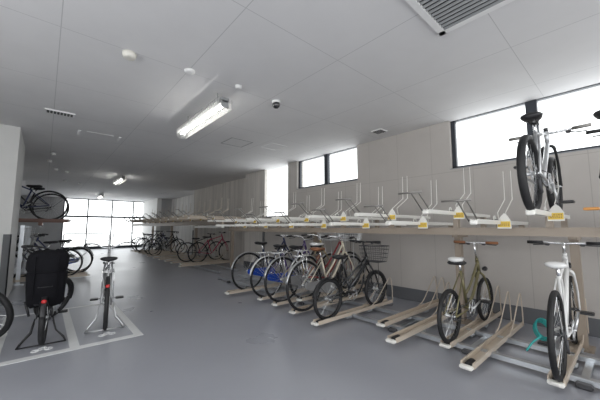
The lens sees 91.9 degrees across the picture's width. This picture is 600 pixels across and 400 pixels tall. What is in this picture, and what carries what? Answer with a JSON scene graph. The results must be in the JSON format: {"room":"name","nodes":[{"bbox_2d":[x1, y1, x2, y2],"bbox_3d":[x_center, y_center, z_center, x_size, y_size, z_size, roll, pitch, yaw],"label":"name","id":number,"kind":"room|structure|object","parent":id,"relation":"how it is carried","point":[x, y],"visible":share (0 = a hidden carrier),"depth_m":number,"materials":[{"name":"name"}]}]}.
{"room":"bicycle parking garage","nodes":[
{"label":"bicycle parking garage","id":0,"kind":"room"},
{"bbox_2d":[17,195,63,251],"bbox_3d":[-14.190,1.203,14.908,3.020,2.870,0.200,5,-7,-41],"label":"wall","id":1,"kind":"structure","parent":0,"point":[53,229],"depth_m":15.39,"materials":[{"name":"grey paint"}]},
{"bbox_2d":[60,198,143,249],"bbox_3d":[-11.513,1.422,17.169,4.000,2.870,0.100,5,-7,-41],"label":"window","id":2,"kind":"structure","parent":1,"relation":"in","point":[87,216],"depth_m":17.07,"materials":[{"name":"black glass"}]},
{"bbox_2d":[160,199,171,248],"bbox_3d":[-7.677,1.389,16.827,0.850,2.870,0.300,5,-7,-41],"label":"wall","id":3,"kind":"structure","parent":0,"point":[166,203],"depth_m":16.66,"materials":[{"name":"grey paint"}]},
{"bbox_2d":[171,194,193,251],"bbox_3d":[-5.787,1.222,15.101,0.300,2.870,4.800,5,-7,-41],"label":"wall","id":4,"kind":"structure","parent":0,"point":[185,232],"depth_m":15.27,"materials":[{"name":"concrete"}]},
{"bbox_2d":[0,0,599,201],"bbox_3d":[-4.469,-1.033,7.722,8.300,0.200,24.100,5,-7,-41],"label":"ceiling","id":5,"kind":"structure","parent":0,"point":[340,72],"depth_m":3.19,"materials":[{"name":"white paint"}]},
{"bbox_2d":[45,108,74,117],"bbox_3d":[-3.485,-1.261,4.214,0.340,0.019,0.160,5,-7,-41],"label":"ceiling vent","id":6,"kind":"object","parent":5,"relation":"in","point":[47,110],"visible":1,"depth_m":4.20,"materials":[{"name":"white plastic"}]},
{"bbox_2d":[77,130,120,140],"bbox_3d":[-3.635,-1.164,5.259,0.635,0.012,0.285,5,-7,-41],"label":"ceiling hatch","id":7,"kind":"object","parent":5,"relation":"attached to","point":[79,131],"visible":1,"depth_m":5.14,"materials":[{"name":"white plastic"}]},
{"bbox_2d":[113,175,126,184],"bbox_3d":[-5.879,-0.648,9.450,0.176,0.233,1.306,5,-7,-41],"label":"lamp","id":8,"kind":"object","parent":5,"relation":"hanging from","point":[122,177],"visible":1,"depth_m":9.27,"materials":[{"name":"white plastic"}]},
{"bbox_2d":[122,49,136,60],"bbox_3d":[-1.637,-1.384,2.781,0.120,0.050,0.120,5,-7,-41],"label":"smoke detector","id":9,"kind":"object","parent":5,"relation":"attached to","point":[129,55],"visible":1,"depth_m":2.75,"materials":[{"name":"beige plastic"}]},
{"bbox_2d":[184,68,194,74],"bbox_3d":[-1.177,-1.367,3.091,0.110,0.025,0.110,5,-7,-41],"label":"smoke detector","id":10,"kind":"object","parent":5,"relation":"attached to","point":[189,71],"visible":1,"depth_m":3.06,"materials":[{"name":"white plastic"}]},
{"bbox_2d":[177,93,231,138],"bbox_3d":[-1.353,-1.147,3.972,0.176,0.293,1.426,5,-7,-41],"label":"lamp","id":11,"kind":"object","parent":5,"relation":"hanging from","point":[222,102],"visible":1,"depth_m":3.80,"materials":[{"name":"white plastic"}]},
{"bbox_2d":[272,99,279,108],"bbox_3d":[-0.314,-1.257,3.829,0.110,0.102,0.110,5,-7,-41],"label":"dome camera","id":12,"kind":"object","parent":5,"relation":"attached to","point":[276,103],"visible":1,"depth_m":3.79,"materials":[{"name":"white plastic"}]},
{"bbox_2d":[371,128,387,133],"bbox_3d":[1.371,-1.184,5.016,0.200,0.019,0.200,5,-7,-41],"label":"ceiling vent","id":13,"kind":"object","parent":5,"relation":"in","point":[378,131],"visible":1,"depth_m":4.99,"materials":[{"name":"white plastic"}]},
{"bbox_2d":[405,0,513,35],"bbox_3d":[1.183,-1.484,1.903,0.850,0.020,0.870,5,-7,-41],"label":"ceiling vent","id":14,"kind":"object","parent":5,"relation":"in","point":[444,16],"visible":1,"depth_m":2.22,"materials":[{"name":"white plastic"}]},
{"bbox_2d":[0,247,599,399],"bbox_3d":[-4.469,2.023,7.427,8.300,0.200,24.100,5,-7,-41],"label":"floor","id":15,"kind":"structure","parent":0,"point":[199,341],"depth_m":2.74,"materials":[{"name":"grey concrete"}]},
{"bbox_2d":[0,292,13,336],"bbox_3d":[-3.672,0.872,2.595,0.569,1.162,1.606,-5,-7,39],"label":"bicycle","id":16,"kind":"object","parent":15,"relation":"on","point":[4,300],"visible":1,"depth_m":3.03,"materials":[{"name":"rubber"}]},
{"bbox_2d":[0,124,24,296],"bbox_3d":[-5.652,0.239,4.918,1.200,2.870,1.650,5,-7,-41],"label":"wall pier","id":17,"kind":"object","parent":15,"relation":"on","point":[12,146],"visible":0.8,"depth_m":4.74,"materials":[{"name":"white paint"}]},
{"bbox_2d":[0,234,11,304],"bbox_3d":[-4.696,1.098,4.606,0.095,1.100,0.075,5,-7,-41],"label":"trim","id":18,"kind":"structure","parent":17,"relation":"attached to","point":[6,244],"depth_m":4.59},
{"bbox_2d":[13,222,42,285],"bbox_3d":[-7.807,1.274,7.629,1.655,1.330,5.100,5,-7,-41],"label":"frame","id":19,"kind":"object","parent":15,"relation":"on","point":[23,228],"visible":0.57,"depth_m":6.24,"materials":[{"name":"metal"}]},
{"bbox_2d":[19,221,69,222],"bbox_3d":[-6.354,0.469,6.449,1.945,0.045,0.100,5,-7,-41],"label":"tray","id":20,"kind":"object","parent":19,"relation":"on","point":[19,221],"visible":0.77,"depth_m":6.86,"materials":[{"name":"white metal"}]},
{"bbox_2d":[19,187,69,218],"bbox_3d":[-6.275,0.029,6.561,1.702,0.932,0.592,5,-7,-41],"label":"bicycle","id":21,"kind":"object","parent":20,"relation":"on","point":[35,189],"visible":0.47,"depth_m":6.76,"materials":[{"name":"metal"}]},
{"bbox_2d":[19,218,70,220],"bbox_3d":[-6.090,0.411,6.152,1.945,0.045,0.100,5,-7,-41],"label":"tray","id":22,"kind":"object","parent":19,"relation":"on","point":[20,219],"visible":0.89,"depth_m":6.42,"materials":[{"name":"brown metal"}]},
{"bbox_2d":[20,185,68,218],"bbox_3d":[-6.040,-0.029,6.240,1.680,0.924,0.592,5,-7,-41],"label":"bicycle","id":23,"kind":"object","parent":22,"relation":"on","point":[31,186],"visible":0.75,"depth_m":6.42,"materials":[{"name":"metal"}]},
{"bbox_2d":[13,272,87,279],"bbox_3d":[-6.097,1.768,6.684,1.945,0.045,0.100,5,-7,-41],"label":"tray","id":24,"kind":"object","parent":19,"relation":"on","point":[78,272],"visible":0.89,"depth_m":7.11,"materials":[{"name":"beige metal"}]},
{"bbox_2d":[14,234,92,277],"bbox_3d":[-5.939,1.300,6.868,1.732,0.999,0.616,5,-7,-41],"label":"bicycle","id":25,"kind":"object","parent":24,"relation":"on","point":[75,260],"visible":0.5,"depth_m":7.07,"materials":[{"name":"metal"}]},
{"bbox_2d":[13,274,89,282],"bbox_3d":[-5.800,1.736,6.347,1.945,0.045,0.100,5,-7,-41],"label":"tray","id":26,"kind":"object","parent":19,"relation":"on","point":[76,275],"visible":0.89,"depth_m":6.73,"materials":[{"name":"beige metal"}]},
{"bbox_2d":[13,235,83,277],"bbox_3d":[-5.823,1.264,6.373,1.732,0.976,0.592,5,-7,-41],"label":"bicycle","id":27,"kind":"object","parent":26,"relation":"on","point":[45,242],"visible":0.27,"depth_m":6.57,"materials":[{"name":"metal"}]},
{"bbox_3d":[-6.394,1.801,7.020,1.945,0.045,0.100,5,-7,-41],"label":"tray","id":28,"kind":"object","parent":19,"relation":"on","visible":0},
{"bbox_2d":[14,228,93,274],"bbox_3d":[-6.191,1.269,7.251,1.732,1.136,0.616,5,-7,-41],"label":"bicycle","id":29,"kind":"object","parent":28,"relation":"on","point":[28,235],"visible":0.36,"depth_m":7.12,"materials":[{"name":"metal"}]},
{"bbox_2d":[19,228,35,261],"bbox_3d":[-6.558,1.074,6.946,0.289,0.806,0.348,5,-7,-41],"label":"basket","id":30,"kind":"object","parent":29,"relation":"on","point":[28,235],"depth_m":6.93,"materials":[{"name":"metal"}]},
{"bbox_2d":[30,346,52,352],"bbox_3d":[-2.566,1.482,2.882,0.172,0.012,0.122,5,-7,-41],"label":"trim","id":31,"kind":"structure","parent":15,"relation":"on","point":[44,347],"depth_m":2.87,"materials":[{"name":"white paint"}]},
{"bbox_2d":[15,245,74,349],"bbox_3d":[-3.029,1.041,3.424,0.577,0.985,1.591,4,-7,-37],"label":"bicycle","id":32,"kind":"object","parent":15,"relation":"on","point":[47,278],"visible":1,"depth_m":2.96,"materials":[{"name":"metal"}]},
{"bbox_2d":[0,303,143,365],"bbox_3d":[-2.884,1.551,3.590,1.260,0.003,1.960,5,-7,-41],"label":"trim","id":33,"kind":"structure","parent":15,"relation":"on","point":[71,334],"depth_m":3.21,"materials":[{"name":"white paint"}]},
{"bbox_2d":[63,233,109,246],"bbox_3d":[-11.763,2.287,16.009,2.100,0.925,0.050,5,-7,-41],"label":"guard rail","id":34,"kind":"object","parent":15,"relation":"on","point":[65,233],"visible":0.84,"depth_m":16.22,"materials":[{"name":"white metal"}]},
{"bbox_2d":[98,332,115,336],"bbox_3d":[-2.199,1.522,3.296,0.172,0.012,0.122,5,-7,-41],"label":"trim","id":35,"kind":"structure","parent":15,"relation":"on","point":[103,334],"depth_m":3.28,"materials":[{"name":"white paint"}]},
{"bbox_2d":[83,241,134,332],"bbox_3d":[-2.603,1.081,3.941,0.617,1.006,1.679,4,-7,-33],"label":"bicycle","id":36,"kind":"object","parent":15,"relation":"on","point":[107,272],"visible":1,"depth_m":3.51,"materials":[{"name":"metal"}]},
{"bbox_2d":[112,232,144,248],"bbox_3d":[-10.230,2.416,17.349,1.680,0.925,0.050,5,-7,-41],"label":"guard rail","id":37,"kind":"object","parent":15,"relation":"on","point":[141,232],"visible":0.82,"depth_m":17.01,"materials":[{"name":"white metal"}]},
{"bbox_2d":[141,198,161,248],"bbox_3d":[-9.007,1.455,17.519,0.230,2.870,3.100,5,-7,-41],"label":"wall pier","id":38,"kind":"object","parent":15,"relation":"on","point":[150,206],"visible":0.43,"depth_m":17.17,"materials":[{"name":"white paint"}]},
{"bbox_2d":[132,220,251,272],"bbox_3d":[-5.110,1.623,11.715,0.920,1.420,10.300,5,-7,-41],"label":"frame","id":39,"kind":"object","parent":15,"relation":"on","point":[185,223],"visible":0.56,"depth_m":9.03,"materials":[{"name":"metal"}]},
{"bbox_2d":[124,212,154,223],"bbox_3d":[-6.993,0.769,13.271,1.871,0.620,0.233,4,-7,-36],"label":"tray","id":40,"kind":"object","parent":39,"relation":"on","point":[154,212],"visible":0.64,"depth_m":13.04,"materials":[{"name":"beige metal"}]},
{"bbox_2d":[136,209,171,222],"bbox_3d":[-5.409,0.596,11.476,1.871,0.620,0.233,4,-7,-36],"label":"tray","id":41,"kind":"object","parent":39,"relation":"on","point":[171,209],"visible":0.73,"depth_m":11.16,"materials":[{"name":"beige metal"}]},
{"bbox_2d":[138,243,175,252],"bbox_3d":[-6.767,2.286,13.732,1.675,0.417,0.130,5,-7,-41],"label":"tray","id":42,"kind":"object","parent":39,"relation":"on","point":[174,243],"visible":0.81,"depth_m":13.77,"materials":[{"name":"beige metal"}]},
{"bbox_2d":[136,231,174,251],"bbox_3d":[-6.808,1.961,13.727,1.732,0.996,0.616,5,-7,-41],"label":"bicycle","id":43,"kind":"object","parent":42,"relation":"on","point":[157,231],"visible":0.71,"depth_m":13.62,"materials":[{"name":"black metal"}]},
{"bbox_2d":[142,247,180,253],"bbox_3d":[-6.305,2.235,13.209,1.675,0.417,0.130,5,-7,-41],"label":"tray","id":44,"kind":"object","parent":39,"relation":"on","point":[173,247],"visible":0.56,"depth_m":13.22,"materials":[{"name":"beige metal"}]},
{"bbox_2d":[143,207,180,222],"bbox_3d":[-4.881,0.538,10.878,1.871,0.620,0.233,4,-7,-36],"label":"tray","id":45,"kind":"object","parent":39,"relation":"on","point":[178,207],"visible":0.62,"depth_m":10.76,"materials":[{"name":"beige metal"}]},
{"bbox_2d":[146,246,185,254],"bbox_3d":[-5.843,2.185,12.685,1.675,0.417,0.130,5,-7,-41],"label":"tray","id":46,"kind":"object","parent":39,"relation":"on","point":[185,246],"visible":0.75,"depth_m":12.56,"materials":[{"name":"beige metal"}]},
{"bbox_2d":[143,231,184,253],"bbox_3d":[-5.884,1.860,12.680,1.732,0.996,0.616,5,-7,-41],"label":"bicycle","id":47,"kind":"object","parent":46,"relation":"on","point":[157,235],"visible":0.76,"depth_m":12.61,"materials":[{"name":"black metal"}]},
{"bbox_2d":[147,246,188,256],"bbox_3d":[-5.482,2.131,12.126,1.675,0.417,0.130,5,-7,-41],"label":"tray","id":48,"kind":"object","parent":39,"relation":"on","point":[175,254],"visible":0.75,"depth_m":12.06,"materials":[{"name":"beige metal"}]},
{"bbox_2d":[148,231,187,254],"bbox_3d":[-5.488,1.809,12.152,1.570,0.997,0.616,5,-7,-41],"label":"bicycle","id":49,"kind":"object","parent":48,"relation":"on","point":[161,246],"visible":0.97,"depth_m":12.06,"materials":[{"name":"black metal"}]},
{"bbox_2d":[153,246,193,258],"bbox_3d":[-4.928,2.070,11.498,1.675,0.417,0.130,5,-7,-41],"label":"tray","id":50,"kind":"object","parent":39,"relation":"on","point":[183,255],"visible":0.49,"depth_m":11.33,"materials":[{"name":"beige metal"}]},
{"bbox_2d":[154,204,199,221],"bbox_3d":[-3.825,0.422,9.681,1.871,0.620,0.233,4,-7,-36],"label":"tray","id":51,"kind":"object","parent":39,"relation":"on","point":[195,204],"visible":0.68,"depth_m":9.49,"materials":[{"name":"beige metal"}]},
{"bbox_2d":[158,249,203,259],"bbox_3d":[-4.466,2.019,10.975,1.675,0.417,0.130,5,-7,-41],"label":"tray","id":52,"kind":"object","parent":39,"relation":"on","point":[190,256],"visible":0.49,"depth_m":10.87,"materials":[{"name":"beige metal"}]},
{"bbox_2d":[161,211,204,221],"bbox_3d":[-3.297,0.365,9.083,1.871,0.620,0.233,4,-7,-36],"label":"tray","id":53,"kind":"object","parent":39,"relation":"on","point":[204,211],"visible":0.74,"depth_m":8.77,"materials":[{"name":"beige metal"}]},
{"bbox_2d":[164,248,210,261],"bbox_3d":[-4.004,1.969,10.451,1.675,0.417,0.130,5,-7,-41],"label":"tray","id":54,"kind":"object","parent":39,"relation":"on","point":[196,258],"visible":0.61,"depth_m":10.47,"materials":[{"name":"beige metal"}]},
{"bbox_2d":[167,200,216,217],"bbox_3d":[-3.033,0.276,8.790,1.871,0.620,0.233,4,-7,-36],"label":"tray","id":55,"kind":"object","parent":39,"relation":"on","point":[210,200],"visible":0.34,"depth_m":8.39,"materials":[{"name":"beige metal"}]},
{"bbox_2d":[170,250,218,262],"bbox_3d":[-3.575,1.922,9.965,1.675,0.417,0.130,5,-7,-41],"label":"tray","id":56,"kind":"object","parent":39,"relation":"on","point":[206,259],"visible":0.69,"depth_m":9.95,"materials":[{"name":"beige metal"}]},
{"bbox_2d":[177,233,222,261],"bbox_3d":[-3.397,1.636,10.082,1.690,0.943,0.592,5,-7,-41],"label":"bicycle","id":57,"kind":"object","parent":56,"relation":"on","point":[213,242],"visible":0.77,"depth_m":9.96,"materials":[{"name":"black metal"}]},
{"bbox_2d":[170,211,224,220],"bbox_3d":[-2.769,0.307,8.485,1.871,0.620,0.233,4,-7,-36],"label":"tray","id":58,"kind":"object","parent":39,"relation":"on","point":[213,211],"visible":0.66,"depth_m":8.33,"materials":[{"name":"beige metal"}]},
{"bbox_2d":[178,250,229,266],"bbox_3d":[-2.957,1.840,9.114,1.675,0.417,0.130,5,-7,-41],"label":"tray","id":59,"kind":"object","parent":39,"relation":"on","point":[214,262],"visible":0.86,"depth_m":9.17,"materials":[{"name":"beige metal"}]},
{"bbox_2d":[179,249,228,264],"bbox_3d":[-3.137,1.889,9.619,1.675,0.417,0.130,5,-7,-41],"label":"tray","id":60,"kind":"object","parent":39,"relation":"on","point":[225,249],"visible":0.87,"depth_m":9.54,"materials":[{"name":"beige metal"}]},
{"bbox_2d":[187,232,229,261],"bbox_3d":[-2.936,1.581,9.826,1.740,1.003,0.452,5,-7,-41],"label":"bicycle","id":61,"kind":"object","parent":60,"relation":"on","point":[207,237],"visible":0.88,"depth_m":9.71,"materials":[{"name":"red metal"}]},
{"bbox_2d":[175,198,240,217],"bbox_3d":[-2.505,0.218,8.191,1.871,0.620,0.233,4,-7,-36],"label":"tray","id":62,"kind":"object","parent":39,"relation":"on","point":[222,198],"visible":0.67,"depth_m":8.05,"materials":[{"name":"beige metal"}]},
{"bbox_2d":[180,203,245,219],"bbox_3d":[-2.241,0.249,7.886,1.871,0.620,0.233,4,-7,-36],"label":"tray","id":63,"kind":"object","parent":39,"relation":"on","point":[227,203],"visible":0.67,"depth_m":7.70,"materials":[{"name":"beige metal"}]},
{"bbox_3d":[-7.229,2.336,14.256,1.675,0.417,0.130,5,-7,-41],"label":"tray","id":64,"kind":"object","parent":39,"relation":"on","visible":0},
{"bbox_2d":[134,231,169,250],"bbox_3d":[-7.197,2.018,14.315,1.730,0.996,0.616,5,-7,-41],"label":"bicycle","id":65,"kind":"object","parent":64,"relation":"on","point":[155,231],"visible":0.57,"depth_m":14.14,"materials":[{"name":"black metal"}]},
{"bbox_3d":[-7.691,2.387,14.779,1.675,0.417,0.130,5,-7,-41],"label":"tray","id":66,"kind":"object","parent":39,"relation":"on","visible":0},
{"bbox_2d":[131,232,166,249],"bbox_3d":[-7.657,2.068,14.840,1.752,0.996,0.616,5,-7,-41],"label":"bicycle","id":67,"kind":"object","parent":66,"relation":"on","point":[156,232],"visible":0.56,"depth_m":14.67,"materials":[{"name":"black metal"}]},
{"bbox_2d":[218,227,599,391],"bbox_3d":[0.982,1.029,4.444,1.275,1.205,7.500,5,-7,-41],"label":"frame","id":68,"kind":"object","parent":15,"relation":"on","point":[584,381],"visible":0.65,"depth_m":2.94,"materials":[{"name":"metal"}]},
{"bbox_2d":[201,199,274,227],"bbox_3d":[-1.363,0.291,6.764,1.921,0.710,0.235,4,-7,-36],"label":"tray","id":69,"kind":"object","parent":68,"relation":"on","point":[208,220],"visible":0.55,"depth_m":6.59,"materials":[{"name":"white metal"}]},
{"bbox_2d":[206,203,284,227],"bbox_3d":[-1.102,0.318,6.463,1.921,0.620,0.235,4,-7,-36],"label":"tray","id":70,"kind":"object","parent":68,"relation":"on","point":[217,224],"visible":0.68,"depth_m":6.08,"materials":[{"name":"white metal"}]},
{"bbox_2d":[214,195,295,227],"bbox_3d":[-0.842,0.234,6.173,1.921,0.710,0.235,4,-7,-36],"label":"tray","id":71,"kind":"object","parent":68,"relation":"on","point":[227,219],"visible":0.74,"depth_m":6.01,"materials":[{"name":"white metal"}]},
{"bbox_2d":[225,271,295,294],"bbox_3d":[-0.676,1.513,5.623,1.675,0.417,0.130,5,-7,-41],"label":"tray","id":72,"kind":"object","parent":68,"relation":"on","point":[256,288],"visible":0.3,"depth_m":5.40,"materials":[{"name":"beige metal"}]},
{"bbox_2d":[231,234,305,289],"bbox_3d":[-0.555,1.200,5.760,1.792,1.006,0.592,5,-7,-41],"label":"bicycle","id":73,"kind":"object","parent":72,"relation":"on","point":[257,271],"visible":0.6,"depth_m":5.51,"materials":[{"name":"metal"}]},
{"bbox_2d":[224,198,301,227],"bbox_3d":[-0.581,0.261,5.873,1.921,0.620,0.235,4,-7,-36],"label":"tray","id":74,"kind":"object","parent":68,"relation":"on","point":[237,224],"visible":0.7,"depth_m":5.55,"materials":[{"name":"white metal"}]},
{"bbox_2d":[234,193,319,227],"bbox_3d":[-0.320,0.177,5.583,1.921,0.710,0.235,4,-7,-36],"label":"tray","id":75,"kind":"object","parent":68,"relation":"on","point":[278,221],"visible":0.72,"depth_m":5.43,"materials":[{"name":"white metal"}]},
{"bbox_2d":[246,195,327,227],"bbox_3d":[-0.059,0.203,5.282,1.921,0.620,0.235,4,-7,-36],"label":"tray","id":76,"kind":"object","parent":68,"relation":"on","point":[287,223],"visible":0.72,"depth_m":4.94,"materials":[{"name":"white metal"}]},
{"bbox_2d":[257,267,330,300],"bbox_3d":[-0.043,1.473,5.209,1.675,0.417,0.130,5,-7,-41],"label":"tray","id":77,"kind":"object","parent":68,"relation":"on","point":[279,294],"visible":0.3,"depth_m":4.93,"materials":[{"name":"beige metal"}]},
{"bbox_2d":[249,235,326,296],"bbox_3d":[-0.139,1.143,5.183,1.752,1.009,0.616,5,-7,-41],"label":"bicycle","id":78,"kind":"object","parent":77,"relation":"on","point":[270,277],"visible":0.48,"depth_m":4.91,"materials":[{"name":"metal"}]},
{"bbox_2d":[259,188,348,227],"bbox_3d":[0.201,0.120,4.992,1.921,0.710,0.235,4,-7,-36],"label":"tray","id":79,"kind":"object","parent":68,"relation":"on","point":[306,220],"visible":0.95,"depth_m":4.83,"materials":[{"name":"white metal"}]},
{"bbox_2d":[271,270,343,305],"bbox_3d":[0.219,1.441,4.881,1.675,0.417,0.130,5,-7,-41],"label":"tray","id":80,"kind":"object","parent":68,"relation":"on","point":[293,299],"visible":0.24,"depth_m":4.41,"materials":[{"name":"beige metal"}]},
{"bbox_2d":[263,227,343,301],"bbox_3d":[0.139,1.036,4.890,1.792,1.165,0.616,5,-7,-41],"label":"bicycle","id":81,"kind":"object","parent":80,"relation":"on","point":[296,282],"visible":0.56,"depth_m":4.63,"materials":[{"name":"metal"}]},
{"bbox_2d":[274,191,361,227],"bbox_3d":[0.462,0.146,4.691,1.921,0.620,0.235,4,-7,-36],"label":"tray","id":82,"kind":"object","parent":68,"relation":"on","point":[323,224],"visible":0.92,"depth_m":4.48,"materials":[{"name":"white metal"}]},
{"bbox_2d":[289,273,366,313],"bbox_3d":[0.497,1.402,4.476,1.675,0.417,0.130,5,-7,-41],"label":"tray","id":83,"kind":"object","parent":68,"relation":"on","point":[361,294],"visible":0.64,"depth_m":4.40,"materials":[{"name":"beige metal"}]},
{"bbox_2d":[285,227,364,311],"bbox_3d":[0.464,0.992,4.431,1.792,1.165,0.616,5,-8,-43],"label":"bicycle","id":84,"kind":"object","parent":83,"relation":"on","point":[310,285],"visible":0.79,"depth_m":4.24,"materials":[{"name":"metal"}]},
{"bbox_2d":[336,227,361,272],"bbox_3d":[0.826,0.853,4.788,0.289,0.820,0.348,5,-8,-43],"label":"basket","id":85,"kind":"object","parent":84,"relation":"on","point":[349,256],"depth_m":4.74,"materials":[{"name":"metal"}]},
{"bbox_2d":[296,270,367,301],"bbox_3d":[0.593,1.370,4.871,1.675,0.417,0.130,5,-7,-41],"label":"tray","id":86,"kind":"object","parent":68,"relation":"on","point":[358,285],"visible":0.29,"depth_m":4.68,"materials":[{"name":"beige metal"}]},
{"bbox_2d":[287,225,360,298],"bbox_3d":[0.477,0.973,4.807,1.721,1.135,0.616,5,-7,-41],"label":"bicycle","id":87,"kind":"object","parent":86,"relation":"on","point":[313,244],"visible":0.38,"depth_m":4.61,"materials":[{"name":"metal"}]},
{"bbox_2d":[336,225,359,266],"bbox_3d":[0.844,0.840,5.143,0.289,0.805,0.348,5,-7,-41],"label":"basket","id":88,"kind":"object","parent":87,"relation":"on","point":[349,235],"depth_m":5.11,"materials":[{"name":"grey metal"}]},
{"bbox_2d":[291,183,384,227],"bbox_3d":[0.723,0.063,4.401,1.921,0.710,0.235,4,-7,-36],"label":"tray","id":89,"kind":"object","parent":68,"relation":"on","point":[343,218],"visible":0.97,"depth_m":4.25,"materials":[{"name":"white metal"}]},
{"bbox_2d":[311,277,392,325],"bbox_3d":[0.778,1.357,4.006,1.675,0.417,0.130,5,-7,-41],"label":"tray","id":90,"kind":"object","parent":68,"relation":"on","point":[365,307],"visible":0.77,"depth_m":3.97,"materials":[{"name":"beige metal"}]},
{"bbox_2d":[312,240,388,318],"bbox_3d":[0.739,1.049,3.989,1.534,0.966,0.532,5,-7,-40],"label":"bicycle","id":91,"kind":"object","parent":90,"relation":"on","point":[323,281],"visible":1,"depth_m":3.99,"materials":[{"name":"metal"}]},
{"bbox_2d":[359,245,388,280],"bbox_3d":[1.107,0.992,4.308,0.289,0.632,0.348,5,-7,-40],"label":"basket","id":92,"kind":"object","parent":91,"relation":"on","point":[373,272],"depth_m":4.25,"materials":[{"name":"black metal"}]},
{"bbox_2d":[312,186,405,227],"bbox_3d":[0.983,0.089,4.100,1.921,0.620,0.235,4,-7,-36],"label":"tray","id":93,"kind":"object","parent":68,"relation":"on","point":[365,224],"visible":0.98,"depth_m":3.91,"materials":[{"name":"white metal"}]},
{"bbox_2d":[335,177,430,227],"bbox_3d":[1.244,0.006,3.810,1.921,0.710,0.235,4,-7,-36],"label":"tray","id":94,"kind":"object","parent":68,"relation":"on","point":[391,214],"visible":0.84,"depth_m":3.63,"materials":[{"name":"white metal"}]},
{"bbox_2d":[364,182,452,227],"bbox_3d":[1.505,0.032,3.510,1.921,0.620,0.235,4,-7,-36],"label":"tray","id":95,"kind":"object","parent":68,"relation":"on","point":[422,223],"visible":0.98,"depth_m":3.31,"materials":[{"name":"white metal"}]},
{"bbox_2d":[376,276,444,326],"bbox_3d":[1.537,1.327,3.903,1.675,0.417,0.130,5,-7,-41],"label":"tray","id":96,"kind":"object","parent":68,"relation":"on","point":[407,314],"visible":0.96,"depth_m":3.83,"materials":[{"name":"beige metal"}]},
{"bbox_2d":[385,282,455,343],"bbox_3d":[1.506,1.280,3.425,1.675,0.417,0.130,5,-7,-41],"label":"tray","id":97,"kind":"object","parent":68,"relation":"on","point":[420,326],"visible":0.62,"depth_m":3.20,"materials":[{"name":"beige metal"}]},
{"bbox_2d":[398,167,489,227],"bbox_3d":[1.766,-0.051,3.220,1.921,0.710,0.235,4,-7,-36],"label":"tray","id":98,"kind":"object","parent":68,"relation":"on","point":[457,214],"visible":0.98,"depth_m":3.05,"materials":[{"name":"white metal"}]},
{"bbox_2d":[439,286,501,348],"bbox_3d":[2.012,1.295,3.362,1.675,0.417,0.130,5,-7,-41],"label":"tray","id":99,"kind":"object","parent":68,"relation":"on","point":[478,323],"visible":0.69,"depth_m":3.33,"materials":[{"name":"beige metal"}]},
{"bbox_2d":[437,240,497,343],"bbox_3d":[1.908,0.971,3.288,1.600,0.986,0.482,5,-7,-41],"label":"bicycle","id":100,"kind":"object","parent":99,"relation":"on","point":[459,261],"visible":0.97,"depth_m":3.18,"materials":[{"name":"metal"}]},
{"bbox_2d":[441,171,528,228],"bbox_3d":[2.026,-0.025,2.919,1.921,0.620,0.235,4,-7,-36],"label":"tray","id":101,"kind":"object","parent":68,"relation":"on","point":[503,222],"visible":0.99,"depth_m":2.72,"materials":[{"name":"white metal"}]},
{"bbox_2d":[459,291,523,370],"bbox_3d":[1.970,1.253,2.928,1.675,0.417,0.130,5,-7,-41],"label":"bicycle rack","id":102,"kind":"object","parent":68,"relation":"on","point":[471,361],"visible":0.97,"depth_m":2.86,"materials":[{"name":"beige metal"}]},
{"bbox_2d":[525,162,569,226],"bbox_3d":[2.348,-0.086,2.668,1.777,0.675,0.149,5,-7,-41],"label":"tray","id":103,"kind":"object","parent":68,"relation":"on","point":[555,213],"visible":0.95,"depth_m":2.48,"materials":[{"name":"white metal"}]},
{"bbox_2d":[509,112,591,209],"bbox_3d":[2.128,-0.289,2.541,1.640,0.851,0.612,5,-7,-41],"label":"bicycle","id":104,"kind":"object","parent":103,"relation":"on","point":[544,168],"visible":0.88,"depth_m":2.35,"materials":[{"name":"metal"}]},
{"bbox_2d":[547,298,588,388],"bbox_3d":[2.485,1.228,2.676,1.675,0.417,0.130,5,-7,-41],"label":"tray","id":105,"kind":"object","parent":68,"relation":"on","point":[572,363],"visible":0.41,"depth_m":2.45,"materials":[{"name":"beige metal"}]},
{"bbox_2d":[526,240,599,381],"bbox_3d":[2.366,0.889,2.596,1.700,1.016,0.572,5,-7,-42],"label":"bicycle","id":106,"kind":"object","parent":105,"relation":"on","point":[568,327],"visible":0.96,"depth_m":2.40,"materials":[{"name":"white metal"}]},
{"bbox_3d":[2.625,-0.080,2.351,1.777,0.620,0.149,5,-7,-41],"label":"tray","id":107,"kind":"object","parent":68,"relation":"on","visible":0},
{"bbox_2d":[583,110,599,210],"bbox_3d":[2.428,-0.251,2.241,1.600,0.849,0.370,5,-7,-41],"label":"bicycle","id":108,"kind":"object","parent":107,"relation":"on","point":[596,114],"visible":1,"depth_m":2.24,"materials":[{"name":"metal"}]},
{"bbox_2d":[193,121,599,318],"bbox_3d":[0.573,0.429,6.884,0.640,2.870,16.000,5,-7,-41],"label":"wall","id":109,"kind":"structure","parent":0,"point":[422,157],"depth_m":4.66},
{"bbox_2d":[262,232,264,265],"bbox_3d":[-1.022,1.409,8.096,0.040,1.150,0.060,5,-7,-41],"label":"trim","id":110,"kind":"structure","parent":109,"relation":"attached to","point":[263,233],"depth_m":8.10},
{"bbox_2d":[296,146,356,189],"bbox_3d":[0.585,-0.682,6.586,0.134,0.717,1.900,5,-7,-41],"label":"window","id":111,"kind":"structure","parent":109,"relation":"in","point":[326,156],"depth_m":6.57,"materials":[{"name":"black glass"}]},
{"bbox_2d":[244,261,599,337],"bbox_3d":[1.945,1.560,4.709,0.012,0.200,11.100,5,-7,-41],"label":"baseboard","id":112,"kind":"structure","parent":109,"relation":"attached to","point":[530,315],"depth_m":4.01,"materials":[{"name":"grey paint"}]},
{"bbox_2d":[450,83,599,169],"bbox_3d":[3.311,-0.953,3.495,0.134,0.772,2.860,5,-7,-41],"label":"window","id":113,"kind":"structure","parent":109,"relation":"in","point":[530,106],"depth_m":3.86,"materials":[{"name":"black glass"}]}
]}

